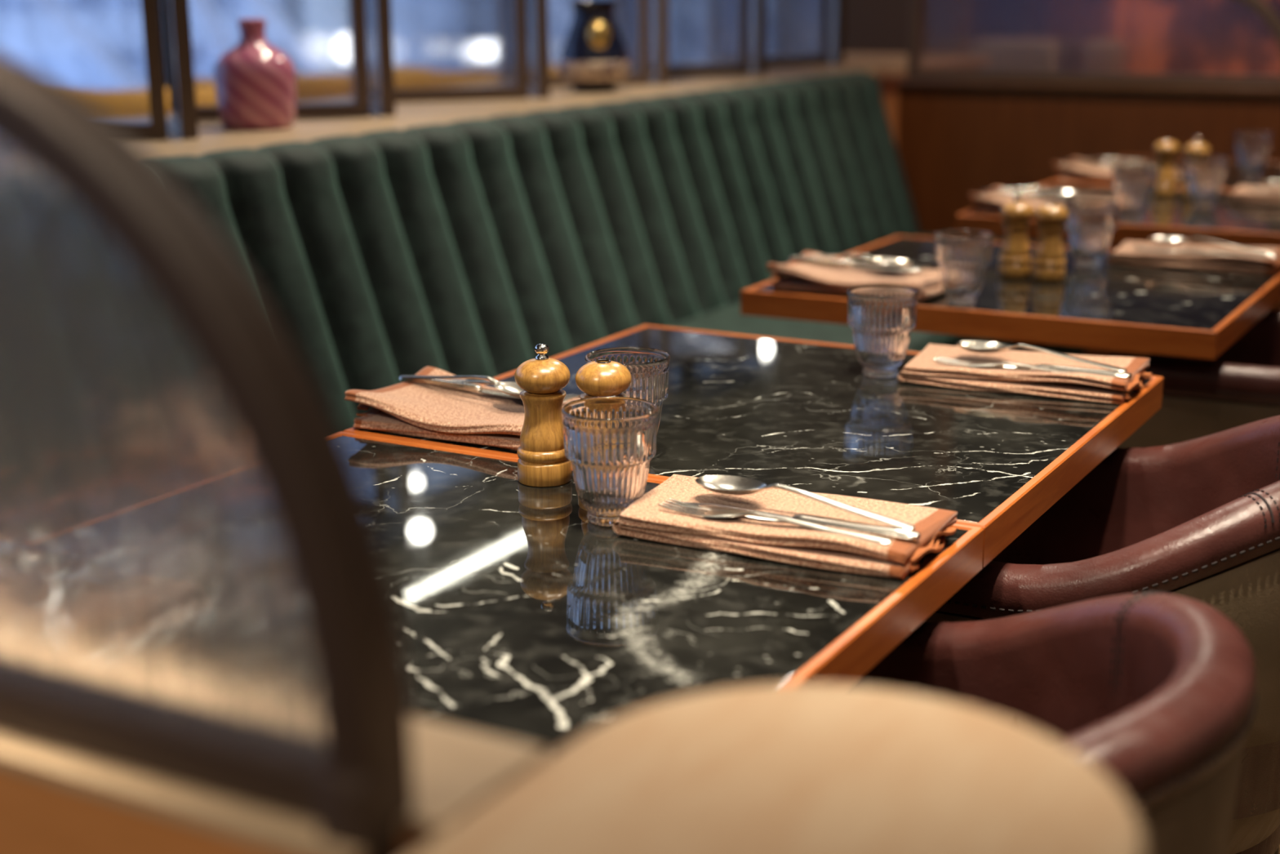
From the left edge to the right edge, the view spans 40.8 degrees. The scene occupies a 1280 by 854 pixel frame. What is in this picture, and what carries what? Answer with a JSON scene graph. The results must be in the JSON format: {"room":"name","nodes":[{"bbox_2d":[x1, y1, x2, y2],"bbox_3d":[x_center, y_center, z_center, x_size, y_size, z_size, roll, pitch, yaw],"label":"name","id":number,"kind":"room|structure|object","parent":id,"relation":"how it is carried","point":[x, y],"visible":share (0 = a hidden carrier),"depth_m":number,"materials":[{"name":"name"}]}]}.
{"room":"restaurant","nodes":[
{"label":"restaurant","id":0,"kind":"room"},
{"bbox_2d":[0,766,435,853],"bbox_3d":[-0.808,0.484,1.174,1.683,0.894,0.094,8,17,29],"label":"wall","id":1,"kind":"structure","parent":0,"point":[37,815],"depth_m":0.69,"materials":[{"name":"brown wood"}]},
{"bbox_2d":[0,715,548,853],"bbox_3d":[-0.803,0.048,1.064,1.696,0.006,0.111,8,17,29],"label":"ledge","id":2,"kind":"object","parent":1,"relation":"on","point":[456,770],"depth_m":0.68,"materials":[{"name":"brown wood"}]},
{"bbox_2d":[0,53,413,823],"bbox_3d":[-0.694,-0.072,0.934,1.382,0.290,0.028,8,17,29],"label":"glass screen","id":3,"kind":"object","parent":2,"relation":"on","point":[195,592],"visible":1,"depth_m":0.65,"materials":[{"name":"clear glass"}]},
{"bbox_2d":[316,765,400,853],"bbox_3d":[-0.101,0.428,0.709,0.022,0.625,0.024,8,17,29],"label":"trim","id":4,"kind":"structure","parent":1,"relation":"attached to","point":[355,812],"depth_m":0.62,"materials":[{"name":"brown metal"}]},
{"bbox_2d":[844,0,909,53],"bbox_3d":[1.071,-2.728,7.801,0.870,3.750,0.200,8,17,29],"label":"window","id":5,"kind":"structure","parent":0,"point":[871,26],"depth_m":7.91,"materials":[{"name":"brown paint"}]},
{"bbox_2d":[878,75,906,146],"bbox_3d":[-0.430,-0.299,4.176,0.630,0.895,5.660,8,17,29],"label":"wall","id":6,"kind":"structure","parent":0,"point":[889,87],"depth_m":5.61,"materials":[{"name":"brown wood"}]},
{"bbox_2d":[133,53,907,159],"bbox_3d":[-0.433,-0.749,4.059,0.710,0.035,5.660,8,17,29],"label":"window sill","id":7,"kind":"structure","parent":6,"relation":"on","point":[212,136],"depth_m":3.86,"materials":[{"name":"beige stone"}]},
{"bbox_2d":[0,0,168,140],"bbox_3d":[-1.060,-0.764,3.034,0.403,0.520,0.030,-4,15,-13],"label":"window","id":8,"kind":"structure","parent":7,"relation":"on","point":[107,54],"depth_m":3.08,"materials":[{"name":"blue glass"}]},
{"bbox_2d":[161,0,199,138],"bbox_3d":[-0.885,-0.827,3.269,0.031,0.520,0.411,-5,15,-17],"label":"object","id":9,"kind":"object","parent":7,"relation":"on","point":[175,13],"visible":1,"depth_m":3.13,"materials":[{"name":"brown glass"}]},
{"bbox_2d":[213,17,296,130],"bbox_3d":[-0.748,-0.687,3.345,0.156,0.208,0.156,8,17,29],"label":"vase","id":10,"kind":"object","parent":7,"relation":"on","point":[255,81],"visible":1,"depth_m":3.30,"materials":[{"name":"pink ceramic"}]},
{"bbox_2d":[188,0,370,120],"bbox_3d":[-0.767,-0.897,3.535,0.396,0.520,0.030,-4,15,-12],"label":"window","id":11,"kind":"structure","parent":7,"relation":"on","point":[325,41],"depth_m":3.57,"materials":[{"name":"blue glass"}]},
{"bbox_2d":[364,0,395,115],"bbox_3d":[-0.595,-0.958,3.766,0.031,0.520,0.411,-5,15,-17],"label":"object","id":12,"kind":"object","parent":7,"relation":"on","point":[378,12],"visible":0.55,"depth_m":3.63,"materials":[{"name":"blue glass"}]},
{"bbox_2d":[391,0,528,102],"bbox_3d":[-0.472,-1.030,4.040,0.410,0.520,0.030,-4,15,-14],"label":"window","id":13,"kind":"structure","parent":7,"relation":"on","point":[444,50],"depth_m":4.08,"materials":[{"name":"blue glass"}]},
{"bbox_2d":[526,0,550,98],"bbox_3d":[-0.295,-1.094,4.279,0.031,0.520,0.411,-5,15,-17],"label":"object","id":14,"kind":"object","parent":7,"relation":"on","point":[537,11],"visible":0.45,"depth_m":4.14,"materials":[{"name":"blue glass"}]},
{"bbox_2d":[558,0,630,92],"bbox_3d":[-0.117,-0.966,4.363,0.183,0.227,0.183,8,17,29],"label":"vase","id":15,"kind":"object","parent":7,"relation":"on","point":[594,56],"visible":1,"depth_m":4.30,"materials":[{"name":"blue ceramic"}]},
{"bbox_2d":[548,0,649,87],"bbox_3d":[-0.174,-1.165,4.549,0.403,0.520,0.030,-4,15,-13],"label":"window","id":16,"kind":"structure","parent":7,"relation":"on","point":[632,16],"depth_m":4.60,"materials":[{"name":"blue glass"}]},
{"bbox_2d":[649,0,668,84],"bbox_3d":[0.000,-1.228,4.784,0.031,0.520,0.411,-5,15,-17],"label":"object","id":17,"kind":"object","parent":7,"relation":"on","point":[659,9],"visible":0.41,"depth_m":4.64,"materials":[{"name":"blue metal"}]},
{"bbox_2d":[668,0,750,75],"bbox_3d":[0.123,-1.300,5.059,0.410,0.520,0.030,-4,15,-14],"label":"window","id":18,"kind":"structure","parent":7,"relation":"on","point":[706,37],"depth_m":5.11,"materials":[{"name":"blue glass"}]},
{"bbox_2d":[749,0,766,73],"bbox_3d":[0.300,-1.363,5.298,0.031,0.520,0.411,-5,15,-17],"label":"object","id":19,"kind":"object","parent":7,"relation":"on","point":[757,8],"visible":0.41,"depth_m":5.16,"materials":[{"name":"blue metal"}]},
{"bbox_2d":[765,0,830,66],"bbox_3d":[0.421,-1.435,5.568,0.403,0.520,0.030,-4,15,-13],"label":"window","id":20,"kind":"structure","parent":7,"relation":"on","point":[797,31],"depth_m":5.62,"materials":[{"name":"blue glass"}]},
{"bbox_2d":[829,0,845,64],"bbox_3d":[0.595,-1.497,5.803,0.031,0.520,0.411,-5,15,-17],"label":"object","id":21,"kind":"object","parent":7,"relation":"on","point":[837,31],"visible":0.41,"depth_m":5.66,"materials":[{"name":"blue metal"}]},
{"bbox_2d":[896,86,1279,356],"bbox_3d":[2.352,-0.409,4.529,3.530,0.885,0.120,8,17,29],"label":"wall","id":22,"kind":"structure","parent":0,"point":[953,144],"depth_m":5.05,"materials":[{"name":"brown wood"}]},
{"bbox_2d":[897,79,1279,96],"bbox_3d":[2.353,-0.849,4.423,3.530,0.020,0.162,8,17,29],"label":"trim","id":23,"kind":"structure","parent":22,"relation":"on","point":[1105,87],"depth_m":4.91,"materials":[{"name":"brown wood"}]},
{"bbox_2d":[906,0,1279,87],"bbox_3d":[1.307,-1.134,4.948,1.120,0.285,0.036,8,17,29],"label":"glass screen","id":24,"kind":"object","parent":23,"relation":"on","point":[1187,42],"visible":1,"depth_m":4.94,"materials":[{"name":"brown glass"}]},
{"bbox_3d":[1.344,-0.436,6.525,10.000,0.050,15.500,8,17,29],"label":"floor","id":25,"kind":"structure","parent":0,"visible":0},
{"bbox_2d":[164,88,170,115],"bbox_3d":[-1.369,-0.464,4.741,0.635,0.947,0.709,8,17,29],"label":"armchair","id":26,"kind":"object","parent":25,"relation":"on","point":[166,91],"visible":0.02,"depth_m":4.38,"materials":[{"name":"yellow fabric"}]},
{"bbox_2d":[153,71,1085,432],"bbox_3d":[-0.079,-0.079,3.221,0.835,0.944,4.180,8,17,29],"label":"banquette","id":27,"kind":"object","parent":25,"relation":"on","point":[461,247],"visible":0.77,"depth_m":3.44,"materials":[{"name":"green fabric"}]},
{"bbox_2d":[670,234,1070,351],"bbox_3d":[0.037,-0.013,3.171,0.570,0.120,4.180,8,17,29],"label":"seat cushion","id":28,"kind":"object","parent":27,"relation":"on","point":[722,313],"depth_m":3.73,"materials":[{"name":"green fabric"}]},
{"bbox_2d":[338,431,983,755],"bbox_3d":[-0.166,0.480,1.453,0.695,0.751,0.645,8,17,29],"label":"marble table","id":29,"kind":"object","parent":25,"relation":"on","point":[522,617],"visible":0.42,"depth_m":1.30,"materials":[{"name":"black stone"}]},
{"bbox_2d":[514,343,571,487],"bbox_3d":[-0.090,-0.013,1.601,0.052,0.131,0.052,3,15,12],"label":"pepper mill","id":30,"kind":"object","parent":29,"relation":"on","point":[542,461],"visible":0.92,"depth_m":1.59,"materials":[{"name":"brown wood"}]},
{"bbox_2d":[575,359,631,399],"bbox_3d":[-0.033,-0.004,1.589,0.052,0.117,0.052,-5,15,-16],"label":"salt mill","id":31,"kind":"object","parent":29,"relation":"on","point":[600,377],"visible":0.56,"depth_m":1.56,"materials":[{"name":"brown wood"}]},
{"bbox_2d":[561,395,657,526],"bbox_3d":[-0.025,0.032,1.482,0.083,0.101,0.083,-4,15,-12],"label":"water tumbler","id":32,"kind":"object","parent":29,"relation":"on","point":[610,442],"visible":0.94,"depth_m":1.46,"materials":[{"name":"clear glass"}]},
{"bbox_2d":[612,474,957,579],"bbox_3d":[0.118,0.079,1.446,0.280,0.025,0.139,7,16,27],"label":"napkin","id":33,"kind":"object","parent":29,"relation":"on","point":[784,542],"visible":0.82,"depth_m":1.41,"materials":[{"name":"fabric"}]},
{"bbox_2d":[657,498,891,543],"bbox_3d":[0.108,0.075,1.403,0.205,0.008,0.024,8,17,30],"label":"fork","id":34,"kind":"object","parent":33,"relation":"on","point":[714,513],"visible":1,"depth_m":1.41,"materials":[{"name":"silver metal"}]},
{"bbox_2d":[675,502,920,541],"bbox_3d":[0.126,0.074,1.412,0.216,0.008,0.020,8,17,29],"label":"knife","id":35,"kind":"object","parent":33,"relation":"on","point":[891,532],"visible":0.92,"depth_m":1.38,"materials":[{"name":"silver metal"}]},
{"bbox_2d":[695,475,915,530],"bbox_3d":[0.134,0.059,1.424,0.205,0.017,0.043,10,18,34],"label":"spoon","id":36,"kind":"object","parent":33,"relation":"on","point":[722,484],"visible":1,"depth_m":1.44,"materials":[{"name":"silver metal"}]},
{"bbox_2d":[342,324,1163,567],"bbox_3d":[0.153,0.336,1.998,0.695,0.751,0.645,8,17,29],"label":"marble table","id":37,"kind":"object","parent":25,"relation":"on","point":[806,415],"visible":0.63,"depth_m":1.79,"materials":[{"name":"black stone"}]},
{"bbox_2d":[344,365,580,450],"bbox_3d":[-0.163,-0.019,1.802,0.268,0.040,0.152,7,17,28],"label":"napkin","id":38,"kind":"object","parent":37,"relation":"on","point":[407,407],"visible":0.59,"depth_m":1.78,"materials":[{"name":"fabric"}]},
{"bbox_2d":[400,374,523,398],"bbox_3d":[-0.179,-0.048,1.827,0.205,0.017,0.043,9,18,36],"label":"spoon","id":39,"kind":"object","parent":38,"relation":"on","point":[512,388],"visible":0.77,"depth_m":1.81,"materials":[{"name":"silver metal"}]},
{"bbox_2d":[399,374,568,401],"bbox_3d":[-0.170,-0.041,1.845,0.216,0.008,0.020,8,17,30],"label":"knife","id":40,"kind":"object","parent":38,"relation":"on","point":[446,384],"visible":0.7,"depth_m":1.85,"materials":[{"name":"silver metal"}]},
{"bbox_2d":[448,378,581,399],"bbox_3d":[-0.152,-0.045,1.853,0.205,0.008,0.024,9,17,31],"label":"fork","id":41,"kind":"object","parent":38,"relation":"on","point":[568,397],"visible":0.36,"depth_m":1.86,"materials":[{"name":"silver metal"}]},
{"bbox_2d":[585,346,670,434],"bbox_3d":[-0.012,-0.021,1.685,0.083,0.101,0.083,-15,20,-43],"label":"water tumbler","id":42,"kind":"object","parent":37,"relation":"on","point":[648,368],"visible":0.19,"depth_m":1.66,"materials":[{"name":"clear glass"}]},
{"bbox_2d":[846,284,918,377],"bbox_3d":[0.284,-0.111,2.021,0.083,0.101,0.083,3,15,15],"label":"water tumbler","id":43,"kind":"object","parent":37,"relation":"on","point":[882,318],"visible":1,"depth_m":2.00,"materials":[{"name":"clear glass"}]},
{"bbox_2d":[897,343,1151,404],"bbox_3d":[0.441,-0.066,1.986,0.282,0.028,0.143,7,16,27],"label":"napkin","id":44,"kind":"object","parent":37,"relation":"on","point":[922,370],"visible":0.84,"depth_m":1.95,"materials":[{"name":"fabric"}]},
{"bbox_2d":[932,355,1077,373],"bbox_3d":[0.430,-0.068,1.944,0.205,0.008,0.024,8,17,30],"label":"fork","id":45,"kind":"object","parent":44,"relation":"on","point":[941,359],"visible":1,"depth_m":1.96,"materials":[{"name":"silver metal"}]},
{"bbox_2d":[955,340,1127,372],"bbox_3d":[0.456,-0.084,1.965,0.205,0.017,0.043,11,18,34],"label":"spoon","id":46,"kind":"object","parent":44,"relation":"on","point":[982,347],"visible":1,"depth_m":1.98,"materials":[{"name":"silver metal"}]},
{"bbox_2d":[951,358,1131,379],"bbox_3d":[0.448,-0.069,1.952,0.216,0.008,0.020,8,17,29],"label":"knife","id":47,"kind":"object","parent":44,"relation":"on","point":[1091,371],"visible":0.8,"depth_m":1.92,"materials":[{"name":"silver metal"}]},
{"bbox_2d":[740,235,1279,359],"bbox_3d":[0.616,0.127,2.789,0.695,0.751,0.645,8,17,29],"label":"marble table","id":48,"kind":"object","parent":25,"relation":"on","point":[1181,313],"visible":0.48,"depth_m":2.49,"materials":[{"name":"black stone"}]},
{"bbox_2d":[766,250,944,301],"bbox_3d":[0.336,-0.228,2.589,0.268,0.040,0.152,7,16,27],"label":"napkin","id":49,"kind":"object","parent":48,"relation":"on","point":[803,276],"visible":0.79,"depth_m":2.56,"materials":[{"name":"fabric"}]},
{"bbox_2d":[791,253,912,266],"bbox_3d":[0.319,-0.257,2.614,0.205,0.017,0.043,9,17,34],"label":"spoon","id":50,"kind":"object","parent":49,"relation":"on","point":[890,262],"visible":1,"depth_m":2.59,"materials":[{"name":"silver metal"}]},
{"bbox_2d":[788,257,922,270],"bbox_3d":[0.328,-0.249,2.632,0.216,0.008,0.020,8,17,29],"label":"knife","id":51,"kind":"object","parent":49,"relation":"on","point":[826,261],"visible":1,"depth_m":2.64,"materials":[{"name":"silver metal"}]},
{"bbox_2d":[829,258,930,269],"bbox_3d":[0.345,-0.253,2.640,0.205,0.008,0.024,8,17,30],"label":"fork","id":52,"kind":"object","parent":49,"relation":"on","point":[848,260],"visible":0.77,"depth_m":2.63,"materials":[{"name":"silver metal"}]},
{"bbox_2d":[933,229,993,305],"bbox_3d":[0.462,-0.227,2.466,0.083,0.101,0.083,1,15,8],"label":"water tumbler","id":53,"kind":"object","parent":48,"relation":"on","point":[962,256],"visible":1,"depth_m":2.44,"materials":[{"name":"clear glass"}]},
{"bbox_2d":[997,192,1034,279],"bbox_3d":[0.586,-0.299,2.680,0.052,0.131,0.052,-6,16,-21],"label":"pepper mill","id":54,"kind":"object","parent":48,"relation":"on","point":[1015,258],"visible":1,"depth_m":2.67,"materials":[{"name":"brown wood"}]},
{"bbox_2d":[1031,203,1068,282],"bbox_3d":[0.631,-0.284,2.649,0.052,0.117,0.052,12,19,39],"label":"salt mill","id":55,"kind":"object","parent":48,"relation":"on","point":[1048,262],"visible":1,"depth_m":2.63,"materials":[{"name":"brown wood"}]},
{"bbox_2d":[1065,200,1118,266],"bbox_3d":[0.726,-0.311,2.778,0.083,0.101,0.083,-13,19,-40],"label":"water tumbler","id":56,"kind":"object","parent":48,"relation":"on","point":[1090,224],"visible":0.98,"depth_m":2.75,"materials":[{"name":"clear glass"}]},
{"bbox_2d":[1106,240,1279,275],"bbox_3d":[0.902,-0.277,2.786,0.282,0.028,0.143,8,17,29],"label":"napkin","id":57,"kind":"object","parent":48,"relation":"on","point":[1125,255],"visible":0.93,"depth_m":2.75,"materials":[{"name":"fabric"}]},
{"bbox_2d":[1132,245,1235,254],"bbox_3d":[0.890,-0.279,2.744,0.205,0.008,0.024,9,17,32],"label":"fork","id":58,"kind":"object","parent":57,"relation":"on","point":[1141,248],"visible":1,"depth_m":2.76,"materials":[{"name":"silver metal"}]},
{"bbox_2d":[1148,235,1275,254],"bbox_3d":[0.916,-0.295,2.764,0.205,0.017,0.043,11,19,36],"label":"spoon","id":59,"kind":"object","parent":57,"relation":"on","point":[1160,239],"visible":1,"depth_m":2.78,"materials":[{"name":"silver metal"}]},
{"bbox_2d":[1151,248,1278,258],"bbox_3d":[0.908,-0.280,2.752,0.216,0.008,0.020,8,17,31],"label":"knife","id":60,"kind":"object","parent":57,"relation":"on","point":[1254,254],"visible":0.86,"depth_m":2.72,"materials":[{"name":"silver metal"}]},
{"bbox_2d":[853,591,1257,853],"bbox_3d":[0.147,0.502,1.283,0.536,0.791,0.493,8,17,29],"label":"tub chair","id":61,"kind":"object","parent":25,"relation":"on","point":[1155,690],"visible":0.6,"depth_m":1.19,"materials":[{"name":"red leather"}]},
{"bbox_2d":[924,414,1279,853],"bbox_3d":[0.462,0.367,1.792,0.536,0.791,0.493,7,16,26],"label":"tub chair","id":62,"kind":"object","parent":25,"relation":"on","point":[1197,519],"visible":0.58,"depth_m":1.55,"materials":[{"name":"red leather"}]},
{"bbox_2d":[1236,824,1279,853],"bbox_3d":[0.430,0.331,1.800,0.465,0.115,0.350,7,16,26],"label":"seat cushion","id":63,"kind":"object","parent":62,"relation":"on","point":[1251,838],"depth_m":1.64,"materials":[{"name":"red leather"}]},
{"bbox_2d":[955,181,1279,357],"bbox_3d":[1.089,-0.088,3.599,0.695,0.751,0.645,8,17,29],"label":"marble table","id":64,"kind":"object","parent":25,"relation":"on","point":[1241,224],"visible":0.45,"depth_m":3.33,"materials":[{"name":"black stone"}]},
{"bbox_2d":[968,186,1118,217],"bbox_3d":[0.796,-0.443,3.402,0.268,0.040,0.152,8,17,29],"label":"napkin","id":65,"kind":"object","parent":64,"relation":"on","point":[992,203],"visible":0.4,"depth_m":3.41,"materials":[{"name":"fabric"}]},
{"bbox_2d":[984,186,1081,196],"bbox_3d":[0.781,-0.472,3.428,0.205,0.017,0.043,10,18,36],"label":"spoon","id":66,"kind":"object","parent":65,"relation":"on","point":[1059,192],"visible":1,"depth_m":3.40,"materials":[{"name":"silver metal"}]},
{"bbox_2d":[982,190,1088,199],"bbox_3d":[0.789,-0.465,3.446,0.216,0.008,0.020,8,17,30],"label":"knife","id":67,"kind":"object","parent":65,"relation":"on","point":[1006,193],"visible":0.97,"depth_m":3.45,"materials":[{"name":"silver metal"}]},
{"bbox_2d":[1022,191,1093,198],"bbox_3d":[0.807,-0.468,3.453,0.205,0.008,0.024,9,17,32],"label":"fork","id":68,"kind":"object","parent":65,"relation":"on","point":[1080,197],"visible":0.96,"depth_m":3.43,"materials":[{"name":"silver metal"}]},
{"bbox_2d":[1112,166,1158,222],"bbox_3d":[0.938,-0.440,3.268,0.083,0.101,0.083,5,15,19],"label":"water tumbler","id":69,"kind":"object","parent":64,"relation":"on","point":[1134,187],"visible":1,"depth_m":3.24,"materials":[{"name":"clear glass"}]},
{"bbox_2d":[1152,140,1179,197],"bbox_3d":[1.114,-0.548,3.648,0.052,0.117,0.052,-9,17,-31],"label":"salt mill","id":70,"kind":"object","parent":64,"relation":"on","point":[1166,187],"visible":0.9,"depth_m":3.63,"materials":[{"name":"brown wood"}]},
{"bbox_2d":[1181,135,1209,199],"bbox_3d":[1.162,-0.543,3.599,0.052,0.131,0.052,-11,18,-34],"label":"pepper mill","id":71,"kind":"object","parent":64,"relation":"on","point":[1197,148],"visible":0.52,"depth_m":3.58,"materials":[{"name":"brown wood"}]},
{"bbox_2d":[1184,155,1228,208],"bbox_3d":[1.137,-0.492,3.465,0.083,0.101,0.083,-2,15,-5],"label":"water tumbler","id":72,"kind":"object","parent":64,"relation":"on","point":[1205,175],"visible":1,"depth_m":3.44,"materials":[{"name":"clear glass"}]},
{"bbox_2d":[1227,185,1279,204],"bbox_3d":[1.355,-0.476,3.539,0.282,0.028,0.143,8,17,29],"label":"napkin","id":73,"kind":"object","parent":64,"relation":"on","point":[1242,193],"visible":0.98,"depth_m":3.53,"materials":[{"name":"fabric"}]},
{"bbox_2d":[1248,187,1279,191],"bbox_3d":[1.343,-0.479,3.496,0.205,0.008,0.024,9,17,32],"label":"fork","id":74,"kind":"object","parent":73,"relation":"on","point":[1251,188],"visible":1,"depth_m":3.53,"materials":[{"name":"silver metal"}]},
{"bbox_2d":[1259,180,1279,186],"bbox_3d":[1.370,-0.494,3.517,0.205,0.017,0.043,11,19,36],"label":"spoon","id":75,"kind":"object","parent":73,"relation":"on","point":[1270,183],"visible":1,"depth_m":3.56,"materials":[{"name":"silver metal"}]},
{"bbox_2d":[1052,155,1279,190],"bbox_3d":[1.408,-0.232,4.144,0.695,0.751,0.645,8,17,29],"label":"marble table","id":76,"kind":"object","parent":25,"relation":"on","point":[1270,171],"visible":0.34,"depth_m":4.07,"materials":[{"name":"black stone"}]},
{"bbox_2d":[1053,157,1182,182],"bbox_3d":[1.094,-0.588,3.951,0.268,0.040,0.152,8,17,29],"label":"napkin","id":77,"kind":"object","parent":76,"relation":"on","point":[1071,171],"visible":0.46,"depth_m":3.94,"materials":[{"name":"fabric"}]},
{"bbox_2d":[1064,156,1150,164],"bbox_3d":[1.078,-0.617,3.976,0.205,0.017,0.043,10,18,36],"label":"spoon","id":78,"kind":"object","parent":77,"relation":"on","point":[1132,162],"visible":1,"depth_m":3.95,"materials":[{"name":"silver metal"}]},
{"bbox_2d":[1062,160,1155,167],"bbox_3d":[1.087,-0.609,3.994,0.216,0.008,0.020,8,17,30],"label":"knife","id":79,"kind":"object","parent":77,"relation":"on","point":[1094,163],"visible":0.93,"depth_m":4.00,"materials":[{"name":"silver metal"}]},
{"bbox_2d":[1095,161,1156,166],"bbox_3d":[1.105,-0.613,4.001,0.205,0.008,0.024,9,17,32],"label":"fork","id":80,"kind":"object","parent":77,"relation":"on","point":[1095,162],"visible":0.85,"depth_m":3.99,"materials":[{"name":"silver metal"}]},
{"bbox_2d":[1234,130,1272,177],"bbox_3d":[1.420,-0.632,3.993,0.083,0.101,0.083,8,17,30],"label":"water tumbler","id":81,"kind":"object","parent":76,"relation":"on","point":[1252,148],"visible":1,"depth_m":3.97,"materials":[{"name":"clear glass"}]},
{"bbox_2d":[1109,308,1279,447],"bbox_3d":[0.979,0.164,2.559,0.536,0.791,0.493,7,16,26],"label":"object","id":82,"kind":"object","parent":25,"relation":"on","point":[1202,397],"visible":0.31,"depth_m":2.35,"materials":[{"name":"red leather"}]},
{"bbox_2d":[1263,0,1279,17],"bbox_3d":[3.410,-1.649,7.848,2.550,1.600,0.100,8,17,29],"label":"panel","id":83,"kind":"object","parent":25,"relation":"on","point":[1274,4],"visible":0.02,"depth_m":7.98,"materials":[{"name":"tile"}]},
{"bbox_3d":[0.007,0.626,0.658,0.219,0.866,0.495,8,17,29],"label":"wall","id":84,"kind":"structure","parent":0,"visible":0},
{"bbox_2d":[413,683,1145,853],"bbox_3d":[0.003,0.190,0.544,0.235,0.034,0.513,8,17,29],"label":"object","id":85,"kind":"structure","parent":84,"relation":"on","point":[791,768],"depth_m":0.67,"materials":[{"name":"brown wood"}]},
{"bbox_3d":[-2.184,-1.102,8.411,0.100,0.350,15.500,8,17,29],"label":"wall","id":86,"kind":"structure","parent":0,"visible":0},
{"bbox_2d":[158,0,168,88],"bbox_3d":[-3.094,-2.365,6.340,0.120,3.150,3.480,8,17,29],"label":"window","id":87,"kind":"structure","parent":86,"relation":"in","point":[160,6],"depth_m":7.97,"materials":[{"name":"black metal"}]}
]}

